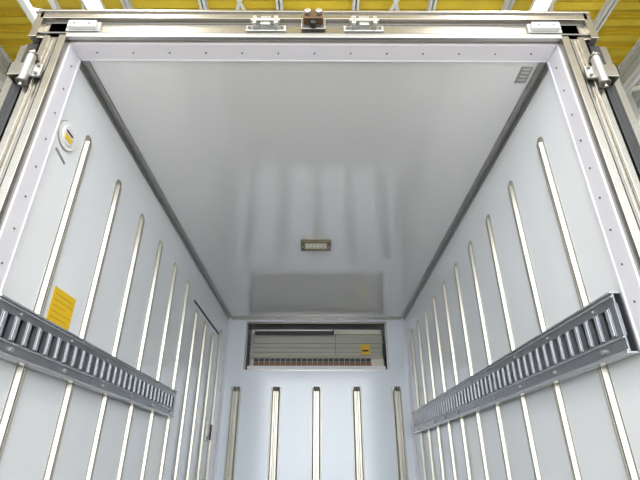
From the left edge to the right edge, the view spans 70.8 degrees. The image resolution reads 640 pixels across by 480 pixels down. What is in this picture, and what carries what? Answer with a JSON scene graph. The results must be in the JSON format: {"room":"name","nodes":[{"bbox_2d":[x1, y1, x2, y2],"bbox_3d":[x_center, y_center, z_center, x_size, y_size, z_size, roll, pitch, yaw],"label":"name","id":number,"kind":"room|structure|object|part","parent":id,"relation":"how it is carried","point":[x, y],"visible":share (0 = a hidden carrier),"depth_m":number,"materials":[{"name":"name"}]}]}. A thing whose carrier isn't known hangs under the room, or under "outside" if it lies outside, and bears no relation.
{"room":"loading area","nodes":[
{"label":"loading area","id":0,"kind":"room"},
{"bbox_2d":[0,53,8,92],"bbox_3d":[-5.674,-0.029,5.602,0.130,8.250,20.000,0,-27,0],"label":"wall","id":1,"kind":"structure","parent":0,"point":[4,65],"depth_m":8.00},
{"bbox_2d":[0,68,227,479],"bbox_3d":[-1.071,1.065,3.128,0.080,2.310,4.010,0,-27,0],"label":"wall","id":2,"kind":"structure","parent":0,"point":[26,451],"depth_m":2.10,"materials":[{"name":"white"}]},
{"bbox_2d":[55,147,64,164],"bbox_3d":[-1.021,-0.331,1.770,0.004,0.028,0.079,0,-27,0],"label":"clip","id":3,"kind":"object","parent":2,"relation":"attached to","point":[56,148],"visible":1,"depth_m":1.77,"materials":[{"name":"grey metal"}]},
{"bbox_2d":[46,286,75,329],"bbox_3d":[-1.023,0.278,1.782,0.002,0.143,0.165,0,-27,0],"label":"warning label","id":4,"kind":"object","parent":2,"relation":"attached to","point":[60,311],"visible":0.94,"depth_m":1.78,"materials":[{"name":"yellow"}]},
{"bbox_2d":[57,120,76,151],"bbox_3d":[-1.016,-0.419,1.817,0.014,0.128,0.128,0,-27,0],"label":"cap","id":5,"kind":"object","parent":2,"relation":"attached to","point":[66,132],"visible":0.97,"depth_m":1.80,"materials":[{"name":"white plastic"}]},
{"bbox_2d":[0,294,176,416],"bbox_3d":[-0.989,0.675,2.188,0.039,0.166,1.920,0,-27,0],"label":"rail","id":6,"kind":"object","parent":2,"relation":"attached to","point":[28,339],"visible":1,"depth_m":1.77,"materials":[{"name":"grey metal"}]},
{"bbox_2d":[79,60,231,318],"bbox_3d":[-1.010,0.071,3.513,0.042,0.030,3.630,0,-27,0],"label":"trim","id":7,"kind":"structure","parent":2,"relation":"attached to","point":[86,68],"depth_m":2.53,"materials":[{"name":"grey metal"}]},
{"bbox_2d":[171,302,217,479],"bbox_3d":[-1.040,1.549,3.735,0.110,1.831,1.006,0,-27,0],"label":"door","id":8,"kind":"structure","parent":2,"relation":"in","point":[182,469],"depth_m":3.79,"materials":[{"name":"white"}]},
{"bbox_2d":[170,299,218,479],"bbox_3d":[-1.058,1.543,3.737,0.053,1.847,1.028,0,-27,0],"label":"seal","id":9,"kind":"object","parent":8,"relation":"attached to","point":[196,303],"depth_m":4.08,"materials":[{"name":"black rubber"}]},
{"bbox_3d":[-1.013,1.734,4.095,0.054,0.160,0.060,0,-27,0],"label":"handle","id":10,"kind":"part","parent":8,"relation":"part of","materials":[{"name":"silver metal"}]},
{"bbox_2d":[213,319,230,479],"bbox_3d":[-1.028,1.850,4.630,0.022,2.120,0.022,0,-27,0],"label":"trim","id":11,"kind":"structure","parent":2,"relation":"attached to","point":[229,320],"depth_m":4.70,"materials":[{"name":"white"}]},
{"bbox_2d":[90,42,538,315],"bbox_3d":[-0.031,0.006,3.506,2.000,0.080,3.710,0,-27,0],"label":"ceiling","id":12,"kind":"structure","parent":0,"point":[253,161],"depth_m":2.51,"materials":[{"name":"white plastic"}]},
{"bbox_2d":[301,240,330,250],"bbox_3d":[-0.031,0.044,3.464,0.230,0.026,0.160,0,-27,0],"label":"ceiling light","id":13,"kind":"object","parent":12,"relation":"attached to","point":[306,245],"depth_m":3.46,"materials":[{"name":"white plastic"}]},
{"bbox_2d":[514,67,533,82],"bbox_3d":[0.897,-0.726,1.981,0.050,0.004,0.090,0,-27,0],"label":"plate","id":14,"kind":"object","parent":12,"relation":"attached to","point":[524,73],"visible":1,"depth_m":1.98,"materials":[{"name":"white metal"}]},
{"bbox_2d":[216,318,415,479],"bbox_3d":[-0.039,1.911,4.784,2.000,2.310,0.300,0,-27,0],"label":"wall","id":15,"kind":"structure","parent":0,"point":[254,415],"depth_m":4.67,"materials":[{"name":"white"}]},
{"bbox_2d":[243,322,389,370],"bbox_3d":[-0.039,1.227,5.095,1.580,0.542,0.270,0,-27,0],"label":"refrigeration unit","id":16,"kind":"object","parent":15,"relation":"attached to","point":[277,346],"visible":0.99,"depth_m":5.08,"materials":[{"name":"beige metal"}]},
{"bbox_2d":[232,316,400,319],"bbox_3d":[-0.039,0.888,5.111,1.916,0.030,0.050,0,-27,0],"label":"trim","id":17,"kind":"structure","parent":15,"relation":"attached to","point":[233,317],"depth_m":5.11,"materials":[{"name":"silver metal"}]},
{"bbox_2d":[0,24,639,276],"bbox_3d":[-0.023,0.209,1.344,2.170,2.450,0.116,0,-27,0],"label":"posts","id":18,"kind":"object","parent":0,"point":[622,180],"visible":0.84,"depth_m":1.60,"materials":[{"name":"silver metal"}]},
{"bbox_2d":[0,45,43,108],"bbox_3d":[-1.138,0.388,1.748,0.173,2.200,1.124,0,-27,0],"label":"hinge","id":19,"kind":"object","parent":18,"relation":"attached to","point":[22,49],"depth_m":1.70,"materials":[{"name":"silver metal"}]},
{"bbox_2d":[0,43,39,141],"bbox_3d":[-1.162,0.403,1.777,0.045,2.180,1.018,0,-27,0],"label":"seal","id":20,"kind":"object","parent":19,"relation":"attached to","point":[7,108],"depth_m":1.68,"materials":[{"name":"black rubber"}]},
{"bbox_3d":[-1.122,0.136,1.305,0.132,1.925,0.061,-10,-29,19],"label":"hinges","id":21,"kind":"part","parent":19,"relation":"part of","materials":[{"name":"silver metal"}]},
{"bbox_2d":[28,9,598,46],"bbox_3d":[-0.023,-0.853,1.880,2.280,0.150,0.128,0,-27,0],"label":"header beam","id":22,"kind":"structure","parent":18,"relation":"attached to","point":[119,25],"depth_m":1.85,"materials":[{"name":"silver metal"}]},
{"bbox_2d":[65,20,102,31],"bbox_3d":[-0.962,-0.871,1.829,0.136,0.052,0.028,0,-27,0],"label":"marker lamp","id":23,"kind":"object","parent":22,"relation":"attached to","point":[73,25],"visible":1,"depth_m":1.82,"materials":[{"name":"white plastic"}]},
{"bbox_2d":[246,15,285,32],"bbox_3d":[-0.219,-0.875,1.822,0.160,0.060,0.050,0,-27,0],"label":"bracket","id":24,"kind":"object","parent":22,"relation":"attached to","point":[265,26],"depth_m":1.81,"materials":[{"name":"silver metal"}]},
{"bbox_2d":[301,8,325,32],"bbox_3d":[-0.027,-0.894,1.823,0.100,0.075,0.066,0,-27,0],"label":"bracket","id":25,"kind":"object","parent":22,"relation":"attached to","point":[312,21],"visible":1,"depth_m":1.82,"materials":[{"name":"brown metal"}]},
{"bbox_2d":[344,16,383,32],"bbox_3d":[0.178,-0.874,1.823,0.160,0.060,0.050,0,-27,0],"label":"bracket","id":26,"kind":"object","parent":22,"relation":"attached to","point":[363,21],"depth_m":1.82,"materials":[{"name":"silver metal"}]},
{"bbox_2d":[526,22,561,33],"bbox_3d":[0.918,-0.868,1.836,0.136,0.052,0.028,0,-27,0],"label":"marker lamp","id":27,"kind":"object","parent":22,"relation":"attached to","point":[534,27],"visible":1,"depth_m":1.83,"materials":[{"name":"white plastic"}]},
{"bbox_2d":[0,42,639,350],"bbox_3d":[-0.023,0.174,1.383,2.000,2.150,0.086,0,-27,0],"label":"inner reveal","id":28,"kind":"object","parent":18,"relation":"attached to","point":[627,276],"visible":1,"depth_m":1.82,"materials":[{"name":"white metal"}]},
{"bbox_2d":[1,52,635,302],"bbox_3d":[-0.023,0.153,1.393,1.976,2.084,0.008,0,-27,0],"label":"rivets","id":29,"kind":"object","parent":28,"relation":"attached to","point":[25,196],"visible":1,"depth_m":1.72,"materials":[{"name":"grey metal"}]},
{"bbox_2d":[583,47,639,144],"bbox_3d":[1.089,0.392,1.757,0.173,2.200,1.124,0,-27,0],"label":"hinge","id":30,"kind":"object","parent":18,"relation":"attached to","point":[619,87],"depth_m":1.70,"materials":[{"name":"silver metal"}]},
{"bbox_3d":[1.077,0.141,1.313,0.132,1.925,0.061,11,-29,-20],"label":"hinges","id":31,"kind":"part","parent":30,"relation":"part of","materials":[{"name":"silver metal"}]},
{"bbox_2d":[587,45,639,180],"bbox_3d":[1.113,0.407,1.786,0.045,2.180,1.018,0,-27,0],"label":"seal","id":32,"kind":"object","parent":30,"relation":"attached to","point":[625,127],"depth_m":1.65,"materials":[{"name":"black rubber"}]},
{"bbox_2d":[0,0,639,67],"bbox_3d":[-0.039,-3.626,7.530,11.200,0.110,20.110,0,-27,0],"label":"workshop roof deck","id":33,"kind":"object","parent":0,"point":[620,31],"visible":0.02,"depth_m":7.23,"materials":[{"name":"yellow wood"}]},
{"bbox_2d":[17,0,618,32],"bbox_3d":[-0.039,-3.115,7.198,11.200,1.100,20.016,0,-27,0],"label":"grid","id":34,"kind":"object","parent":33,"relation":"attached to","point":[27,7],"visible":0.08,"depth_m":7.01,"materials":[{"name":"white metal"}]},
{"bbox_2d":[0,45,12,86],"bbox_3d":[-4.844,-2.817,7.003,0.413,0.890,19.950,0,-27,0],"label":"pipe","id":35,"kind":"object","parent":34,"relation":"attached to","point":[3,77],"visible":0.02,"depth_m":6.78,"materials":[{"name":"silver metal"}]},
{"bbox_2d":[83,0,105,8],"bbox_3d":[-3.235,-3.598,6.540,0.240,0.640,1.300,0,-27,0],"label":"fluorescent light fixture","id":36,"kind":"object","parent":34,"relation":"attached to","point":[90,4],"visible":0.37,"depth_m":6.40,"materials":[{"name":"white metal"}]},
{"bbox_2d":[529,0,551,10],"bbox_3d":[3.165,-3.586,6.565,0.240,0.640,1.300,0,-27,0],"label":"fluorescent light fixture","id":37,"kind":"object","parent":34,"relation":"attached to","point":[537,5],"visible":0.39,"depth_m":6.42,"materials":[{"name":"white metal"}]},
{"bbox_2d":[618,38,639,94],"bbox_3d":[4.766,-2.798,7.040,0.413,0.890,19.950,0,-27,0],"label":"pipe","id":38,"kind":"object","parent":34,"relation":"attached to","point":[634,77],"visible":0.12,"depth_m":6.81,"materials":[{"name":"silver metal"}]},
{"bbox_2d":[405,70,639,479],"bbox_3d":[1.009,1.069,3.136,0.080,2.310,4.010,0,-27,0],"label":"wall","id":39,"kind":"structure","parent":0,"point":[598,453],"depth_m":2.13,"materials":[{"name":"white"}]},
{"bbox_2d":[402,320,418,479],"bbox_3d":[0.950,1.854,4.638,0.022,2.120,0.022,0,-27,0],"label":"trim","id":40,"kind":"structure","parent":39,"relation":"attached to","point":[404,329],"depth_m":4.72,"materials":[{"name":"white"}]},
{"bbox_2d":[401,62,548,319],"bbox_3d":[0.948,0.075,3.521,0.042,0.030,3.630,0,-27,0],"label":"trim","id":41,"kind":"structure","parent":39,"relation":"attached to","point":[541,70],"depth_m":2.54,"materials":[{"name":"grey metal"}]},
{"bbox_2d":[412,291,639,433],"bbox_3d":[0.932,1.022,2.902,0.039,0.196,3.390,0,-27,0],"label":"rail","id":42,"kind":"object","parent":39,"relation":"attached to","point":[599,334],"visible":1,"depth_m":1.83,"materials":[{"name":"grey metal"}]},
{"bbox_2d":[619,46,639,111],"bbox_3d":[5.596,-0.006,5.646,0.130,8.250,20.000,0,-27,0],"label":"wall","id":43,"kind":"structure","parent":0,"point":[634,60],"depth_m":7.95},
{"bbox_3d":[-0.017,1.425,-0.728,80.000,0.100,80.000,0,-27,0],"label":"ground","id":44,"kind":"structure","parent":0,"visible":0},
{"bbox_2d":[626,85,639,126],"bbox_3d":[5.386,0.234,5.511,0.290,7.700,19.980,0,-27,0],"label":"frame","id":45,"kind":"object","parent":44,"relation":"on","point":[631,100],"depth_m":7.79,"materials":[{"name":"white metal"}]}
]}

